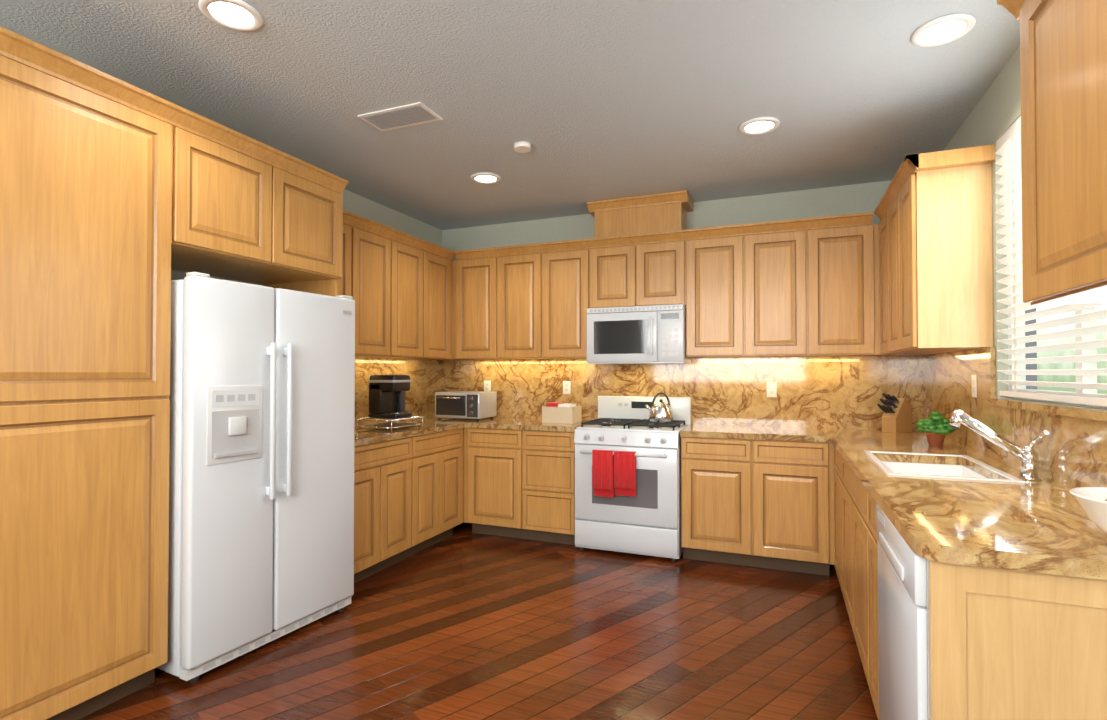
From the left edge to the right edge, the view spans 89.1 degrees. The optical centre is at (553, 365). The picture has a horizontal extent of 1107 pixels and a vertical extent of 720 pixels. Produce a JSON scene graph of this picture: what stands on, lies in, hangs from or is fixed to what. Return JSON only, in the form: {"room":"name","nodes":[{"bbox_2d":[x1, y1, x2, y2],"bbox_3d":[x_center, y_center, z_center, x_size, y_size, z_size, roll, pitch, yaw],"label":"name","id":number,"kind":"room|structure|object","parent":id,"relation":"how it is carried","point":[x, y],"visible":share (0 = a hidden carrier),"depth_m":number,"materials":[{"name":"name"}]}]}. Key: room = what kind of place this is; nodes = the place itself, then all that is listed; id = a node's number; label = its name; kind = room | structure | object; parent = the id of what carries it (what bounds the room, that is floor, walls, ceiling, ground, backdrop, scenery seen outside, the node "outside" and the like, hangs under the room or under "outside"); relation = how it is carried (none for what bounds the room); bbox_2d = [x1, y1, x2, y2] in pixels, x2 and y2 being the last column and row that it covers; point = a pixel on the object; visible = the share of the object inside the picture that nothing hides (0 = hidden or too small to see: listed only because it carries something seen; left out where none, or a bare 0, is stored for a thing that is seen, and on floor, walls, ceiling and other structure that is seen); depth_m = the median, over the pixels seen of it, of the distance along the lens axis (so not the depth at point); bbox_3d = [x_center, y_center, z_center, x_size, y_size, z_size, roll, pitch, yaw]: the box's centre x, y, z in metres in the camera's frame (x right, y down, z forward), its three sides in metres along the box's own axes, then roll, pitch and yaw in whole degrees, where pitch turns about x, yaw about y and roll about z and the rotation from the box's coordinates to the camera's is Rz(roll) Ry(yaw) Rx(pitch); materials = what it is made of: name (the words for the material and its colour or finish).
{"room":"kitchen","nodes":[
{"label":"kitchen","id":0,"kind":"room"},
{"bbox_2d":[171,189,441,359],"bbox_3d":[-2.296,0.005,2.490,0.100,2.690,6.300,0,-1,22],"label":"wall","id":1,"kind":"structure","parent":0,"point":[356,204],"depth_m":4.61,"materials":[{"name":"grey paint"}]},
{"bbox_2d":[180,106,347,285],"bbox_3d":[-1.714,-0.802,2.967,0.628,0.574,1.000,0,-1,22],"label":"upper cabinet","id":2,"kind":"object","parent":1,"relation":"attached to","point":[251,211],"depth_m":2.79,"materials":[{"name":"brown wood"}]},
{"bbox_2d":[338,210,357,299],"bbox_3d":[-1.589,-0.548,3.677,0.325,0.948,0.412,0,-1,22],"label":"upper cabinet","id":3,"kind":"object","parent":1,"relation":"attached to","point":[345,284],"depth_m":3.77,"materials":[{"name":"brown wood"}]},
{"bbox_2d":[354,215,393,357],"bbox_3d":[-1.435,-0.543,4.059,0.325,0.948,0.412,0,-1,22],"label":"upper cabinet","id":4,"kind":"object","parent":1,"relation":"attached to","point":[374,241],"depth_m":4.01,"materials":[{"name":"brown wood"}]},
{"bbox_2d":[355,357,442,425],"bbox_3d":[-1.443,0.199,4.439,0.020,0.523,1.954,0,-1,22],"label":"backsplash","id":5,"kind":"structure","parent":1,"relation":"attached to","point":[426,376],"depth_m":4.89,"materials":[{"name":"brown stone"}]},
{"bbox_2d":[394,230,425,358],"bbox_3d":[-1.281,-0.538,4.441,0.325,0.948,0.412,0,-1,22],"label":"upper cabinet","id":6,"kind":"object","parent":1,"relation":"attached to","point":[395,284],"depth_m":4.40,"materials":[{"name":"brown wood"}]},
{"bbox_2d":[402,242,455,358],"bbox_3d":[-1.120,-0.532,4.842,0.325,0.948,0.452,0,-1,22],"label":"upper cabinet","id":7,"kind":"object","parent":1,"relation":"attached to","point":[439,259],"depth_m":4.78,"materials":[{"name":"brown wood"}]},
{"bbox_2d":[79,522,877,719],"bbox_3d":[-0.418,1.389,1.715,4.150,0.100,6.500,0,-1,22],"label":"floor","id":8,"kind":"structure","parent":0,"point":[463,622],"depth_m":2.67,"materials":[{"name":"brown wood"}]},
{"bbox_2d":[0,26,179,719],"bbox_3d":[-2.043,0.122,2.138,0.628,2.444,0.760,0,-1,22],"label":"tall cabinet","id":9,"kind":"object","parent":8,"relation":"on","point":[120,199],"depth_m":2.07,"materials":[{"name":"brown wood"}]},
{"bbox_2d":[157,272,354,682],"bbox_3d":[-1.596,0.482,2.890,0.733,1.745,0.902,0,-1,27],"label":"refrigerator","id":10,"kind":"object","parent":8,"relation":"on","point":[261,464],"visible":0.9,"depth_m":2.60,"materials":[{"name":"white metal"}]},
{"bbox_2d":[354,436,413,582],"bbox_3d":[-1.400,0.928,3.722,0.628,0.874,0.673,0,-1,22],"label":"base cabinet","id":11,"kind":"object","parent":8,"relation":"on","point":[408,496],"depth_m":3.64,"materials":[{"name":"brown wood"}]},
{"bbox_2d":[414,428,462,553],"bbox_3d":[-1.141,0.937,4.364,0.628,0.874,0.713,0,-1,22],"label":"base cabinet","id":12,"kind":"object","parent":8,"relation":"on","point":[438,456],"depth_m":4.22,"materials":[{"name":"brown wood"}]},
{"bbox_2d":[355,416,475,445],"bbox_3d":[-1.138,0.479,4.335,0.660,0.040,1.996,0,-1,22],"label":"countertop","id":13,"kind":"structure","parent":12,"relation":"on","point":[363,435],"depth_m":4.05,"materials":[{"name":"brown stone"}]},
{"bbox_2d":[356,374,422,430],"bbox_3d":[-1.194,0.259,4.124,0.310,0.394,0.370,0,-1,22],"label":"coffee maker","id":14,"kind":"object","parent":13,"relation":"on","point":[386,397],"visible":1,"depth_m":4.06,"materials":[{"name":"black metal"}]},
{"bbox_2d":[463,428,574,544],"bbox_3d":[-0.173,0.941,4.678,0.975,0.874,0.628,0,-1,22],"label":"base cabinet","id":15,"kind":"object","parent":8,"relation":"on","point":[517,483],"depth_m":4.39,"materials":[{"name":"brown wood"}]},
{"bbox_2d":[467,417,589,431],"bbox_3d":[-0.148,0.484,4.670,0.926,0.040,0.635,0,-1,22],"label":"countertop","id":16,"kind":"structure","parent":15,"relation":"on","point":[512,423],"depth_m":4.47,"materials":[{"name":"brown stone"}]},
{"bbox_2d":[435,391,496,420],"bbox_3d":[-0.775,0.349,4.923,0.440,0.235,0.362,0,-1,22],"label":"toaster oven","id":17,"kind":"object","parent":16,"relation":"on","point":[477,405],"visible":1,"depth_m":4.80,"materials":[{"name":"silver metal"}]},
{"bbox_2d":[542,402,581,423],"bbox_3d":[0.069,0.382,4.583,0.260,0.160,0.220,0,-1,22],"label":"bread basket","id":18,"kind":"object","parent":16,"relation":"on","point":[559,412],"visible":1,"depth_m":4.50,"materials":[{"name":"beige wood"}]},
{"bbox_2d":[574,396,690,561],"bbox_3d":[0.613,0.811,4.282,0.760,1.125,0.712,0,-1,22],"label":"range","id":19,"kind":"object","parent":8,"relation":"on","point":[646,520],"visible":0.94,"depth_m":4.02,"materials":[{"name":"white metal"}]},
{"bbox_2d":[592,449,635,497],"bbox_3d":[0.427,0.772,3.981,0.310,0.336,0.049,0,-1,22],"label":"towels","id":20,"kind":"object","parent":19,"relation":"hanging from","point":[611,471],"visible":1,"depth_m":3.97,"materials":[{"name":"red fabric"}]},
{"bbox_2d":[645,392,673,421],"bbox_3d":[0.825,0.318,4.345,0.199,0.222,0.199,0,-1,22],"label":"kettle","id":21,"kind":"object","parent":19,"relation":"on","point":[660,411],"visible":1,"depth_m":4.29,"materials":[{"name":"silver metal"}]},
{"bbox_2d":[681,437,834,575],"bbox_3d":[1.455,0.932,4.022,0.975,0.874,0.628,0,-1,22],"label":"base cabinet","id":22,"kind":"object","parent":8,"relation":"on","point":[768,504],"depth_m":3.73,"materials":[{"name":"brown wood"}]},
{"bbox_2d":[680,423,826,442],"bbox_3d":[1.435,0.475,4.033,0.940,0.040,0.635,0,-1,22],"label":"countertop","id":23,"kind":"structure","parent":22,"relation":"on","point":[754,432],"depth_m":3.86,"materials":[{"name":"brown stone"}]},
{"bbox_2d":[834,446,861,590],"bbox_3d":[1.965,0.922,3.196,0.628,0.876,0.560,0,-1,22],"label":"base cabinet","id":24,"kind":"object","parent":8,"relation":"on","point":[845,478],"depth_m":3.20,"materials":[{"name":"brown wood"}]},
{"bbox_2d":[838,490,865,675],"bbox_3d":[1.681,1.020,2.489,0.628,0.661,0.961,0,-1,22],"label":"base cabinet","id":25,"kind":"object","parent":8,"relation":"on","point":[851,564],"depth_m":2.60,"materials":[{"name":"brown wood"}]},
{"bbox_2d":[876,503,928,719],"bbox_3d":[1.271,0.901,1.545,0.602,0.871,0.610,0,-1,22],"label":"dishwasher","id":26,"kind":"object","parent":8,"relation":"on","point":[903,656],"visible":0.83,"depth_m":1.55,"materials":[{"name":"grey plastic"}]},
{"bbox_2d":[862,484,1106,719],"bbox_3d":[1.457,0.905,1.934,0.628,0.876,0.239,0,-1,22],"label":"base cabinet","id":27,"kind":"object","parent":8,"relation":"on","point":[1004,644],"depth_m":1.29,"materials":[{"name":"brown wood"}]},
{"bbox_2d":[823,428,1106,579],"bbox_3d":[1.721,0.456,2.620,0.646,0.040,3.042,0,-1,22],"label":"countertop","id":28,"kind":"structure","parent":27,"relation":"on","point":[1044,526],"depth_m":1.62,"materials":[{"name":"brown stone"}]},
{"bbox_2d":[877,393,911,432],"bbox_3d":[2.310,0.319,3.824,0.230,0.266,0.100,0,-1,-23],"label":"knife block","id":29,"kind":"object","parent":28,"relation":"on","point":[897,416],"visible":1,"depth_m":3.80,"materials":[{"name":"brown wood"}]},
{"bbox_2d":[916,411,956,446],"bbox_3d":[2.102,0.347,3.088,0.185,0.190,0.192,0,-1,22],"label":"potted plant","id":30,"kind":"object","parent":28,"relation":"on","point":[935,427],"visible":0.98,"depth_m":3.05,"materials":[{"name":"green plant"}]},
{"bbox_2d":[864,450,1024,482],"bbox_3d":[1.650,0.544,2.456,0.434,0.234,0.704,0,-1,22],"label":"undermount sink","id":31,"kind":"object","parent":28,"relation":"in","point":[928,470],"visible":0.27,"depth_m":2.70,"materials":[{"name":"white ceramic"}]},
{"bbox_2d":[949,409,1049,480],"bbox_3d":[1.692,0.301,2.143,0.282,0.256,0.153,0,-1,22],"label":"chrome faucet","id":32,"kind":"object","parent":28,"relation":"on","point":[1027,455],"visible":0.98,"depth_m":2.14,"materials":[{"name":"silver metal"}]},
{"bbox_2d":[1069,487,1106,533],"bbox_3d":[1.370,0.363,1.310,0.250,0.110,0.250,0,-1,22],"label":"bowl","id":33,"kind":"object","parent":28,"relation":"on","point":[1092,503],"visible":1,"depth_m":1.33,"materials":[{"name":"white ceramic"}]},
{"bbox_2d":[0,0,1019,229],"bbox_3d":[-0.418,-1.400,1.752,4.150,0.100,6.500,0,-1,22],"label":"ceiling","id":34,"kind":"structure","parent":0,"point":[592,100],"depth_m":2.68,"materials":[{"name":"grey paint"}]},
{"bbox_2d":[198,0,263,30],"bbox_3d":[-1.226,-1.339,2.141,0.215,0.011,0.215,0,-1,-23],"label":"recessed light","id":35,"kind":"object","parent":34,"relation":"in","point":[239,15],"depth_m":2.14,"materials":[{"name":"white paint"}]},
{"bbox_2d":[358,102,442,131],"bbox_3d":[-0.820,-1.328,3.013,0.400,0.009,0.200,0,-1,22],"label":"ceiling vent","id":36,"kind":"object","parent":34,"relation":"in","point":[417,113],"visible":0.98,"depth_m":3.00,"materials":[{"name":"white metal"}]},
{"bbox_2d":[471,172,500,183],"bbox_3d":[-0.475,-1.314,3.952,0.215,0.011,0.215,0,-1,-23],"label":"recessed light","id":37,"kind":"object","parent":34,"relation":"in","point":[483,177],"depth_m":3.94,"materials":[{"name":"white paint"}]},
{"bbox_2d":[513,141,531,152],"bbox_3d":[-0.186,-1.313,3.383,0.110,0.029,0.110,0,-1,22],"label":"smoke detector","id":38,"kind":"object","parent":34,"relation":"attached to","point":[522,146],"visible":1,"depth_m":3.35,"materials":[{"name":"white paint"}]},
{"bbox_2d":[739,117,779,134],"bbox_3d":[1.141,-1.326,3.118,0.215,0.011,0.215,0,-1,-23],"label":"recessed light","id":39,"kind":"object","parent":34,"relation":"in","point":[760,125],"depth_m":3.11,"materials":[{"name":"white paint"}]},
{"bbox_2d":[911,13,975,46],"bbox_3d":[1.556,-1.337,2.249,0.215,0.011,0.215,0,-1,-23],"label":"recessed light","id":40,"kind":"object","parent":34,"relation":"in","point":[945,29],"depth_m":2.24,"materials":[{"name":"white paint"}]},
{"bbox_2d":[442,180,922,423],"bbox_3d":[0.778,0.034,4.701,4.150,2.690,0.100,0,-1,22],"label":"wall","id":41,"kind":"structure","parent":0,"point":[842,200],"depth_m":4.43,"materials":[{"name":"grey paint"}]},
{"bbox_2d":[449,239,588,359],"bbox_3d":[-0.252,-0.532,4.892,1.288,0.948,0.325,0,-1,22],"label":"upper cabinet","id":42,"kind":"object","parent":41,"relation":"attached to","point":[527,301],"depth_m":4.73,"materials":[{"name":"brown wood"}]},
{"bbox_2d":[589,230,688,307],"bbox_3d":[0.698,-0.732,4.512,0.760,0.557,0.325,0,-1,22],"label":"upper cabinet","id":43,"kind":"object","parent":41,"relation":"attached to","point":[650,267],"depth_m":4.35,"materials":[{"name":"brown wood"}]},
{"bbox_2d":[587,304,690,363],"bbox_3d":[0.672,-0.232,4.442,0.750,0.435,0.413,0,-1,22],"label":"microwave","id":44,"kind":"object","parent":43,"relation":"attached to","point":[654,334],"visible":0.98,"depth_m":4.27,"materials":[{"name":"white metal"}]},
{"bbox_2d":[593,198,688,237],"bbox_3d":[0.705,-1.089,4.536,0.690,0.300,0.284,0,-1,22],"label":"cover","id":45,"kind":"object","parent":41,"relation":"attached to","point":[654,215],"depth_m":4.40,"materials":[{"name":"brown wood"}]},
{"bbox_2d":[443,356,918,430],"bbox_3d":[0.755,0.202,4.641,3.946,0.523,0.021,0,-1,22],"label":"backsplash","id":46,"kind":"structure","parent":41,"relation":"attached to","point":[839,392],"depth_m":4.38,"materials":[{"name":"beige stone"}]},
{"bbox_2d":[484,381,490,391],"bbox_3d":[-0.609,0.196,5.176,0.070,0.114,0.006,0,-1,22],"label":"outlet","id":47,"kind":"object","parent":46,"relation":"attached to","point":[487,384],"depth_m":5.17,"materials":[{"name":"white plastic"}]},
{"bbox_2d":[563,381,569,393],"bbox_3d":[0.114,0.192,4.885,0.070,0.114,0.006,0,-1,22],"label":"outlet","id":48,"kind":"object","parent":46,"relation":"attached to","point":[566,384],"depth_m":4.88,"materials":[{"name":"white plastic"}]},
{"bbox_2d":[767,382,776,396],"bbox_3d":[1.654,0.183,4.264,0.070,0.114,0.006,0,-1,22],"label":"outlet","id":49,"kind":"object","parent":46,"relation":"attached to","point":[771,389],"depth_m":4.26,"materials":[{"name":"white plastic"}]},
{"bbox_2d":[685,212,884,357],"bbox_3d":[1.647,-0.542,4.127,1.288,0.948,0.325,0,-1,22],"label":"upper cabinet","id":50,"kind":"object","parent":41,"relation":"attached to","point":[803,287],"depth_m":3.96,"materials":[{"name":"brown wood"}]},
{"bbox_2d":[943,46,1106,410],"bbox_3d":[1.460,-0.016,0.977,0.100,2.690,6.300,0,-1,22],"label":"wall","id":51,"kind":"structure","parent":0,"point":[993,116],"depth_m":2.62,"materials":[{"name":"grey paint"}]},
{"bbox_2d":[874,144,994,353],"bbox_3d":[2.104,-0.554,3.198,0.357,0.947,1.093,0,-1,22],"label":"upper cabinet","id":52,"kind":"object","parent":51,"relation":"attached to","point":[933,211],"visible":1,"depth_m":2.75,"materials":[{"name":"brown wood"}]},
{"bbox_2d":[919,347,1106,489],"bbox_3d":[2.003,0.173,2.487,0.020,0.523,3.000,0,-1,22],"label":"backsplash","id":53,"kind":"structure","parent":51,"relation":"attached to","point":[1073,454],"depth_m":2.50,"materials":[{"name":"brown stone"}]},
{"bbox_2d":[971,375,976,397],"bbox_3d":[2.137,0.105,2.859,0.006,0.114,0.070,0,-1,22],"label":"outlet","id":54,"kind":"object","parent":53,"relation":"attached to","point":[974,377],"depth_m":2.85,"materials":[{"name":"white plastic"}]},
{"bbox_2d":[987,398,1106,421],"bbox_3d":[1.823,0.159,2.014,0.065,0.030,1.340,0,-1,22],"label":"window sill","id":55,"kind":"structure","parent":51,"relation":"attached to","point":[1091,414],"depth_m":2.02,"materials":[{"name":"gold stone"}]},
{"bbox_2d":[997,0,1106,304],"bbox_3d":[1.301,-0.611,1.206,0.357,0.887,0.712,0,-1,22],"label":"upper cabinet","id":56,"kind":"object","parent":51,"relation":"attached to","point":[1063,65],"visible":1,"depth_m":1.31,"materials":[{"name":"brown wood"}]},
{"bbox_2d":[1007,253,1106,408],"bbox_3d":[1.885,-0.457,1.997,0.050,1.200,1.300,0,-1,22],"label":"window","id":57,"kind":"structure","parent":51,"relation":"in","point":[1084,379],"depth_m":2.01,"materials":[{"name":"white paint"}]},
{"bbox_2d":[995,115,1106,406],"bbox_3d":[1.841,-0.462,2.015,0.046,1.186,1.288,0,-1,22],"label":"window blinds","id":58,"kind":"object","parent":57,"relation":"attached to","point":[1008,145],"visible":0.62,"depth_m":2.38,"materials":[{"name":"white paint"}]},
{"label":"outside","id":59,"kind":"structure","parent":0,"visible":0},
{"bbox_2d":[1036,304,1106,393],"bbox_3d":[2.154,-0.459,1.889,0.010,2.400,2.500,0,-1,22],"label":"sky","id":60,"kind":"structure","parent":59,"point":[1070,378],"depth_m":2.78,"materials":[{"name":"white"}]}
]}

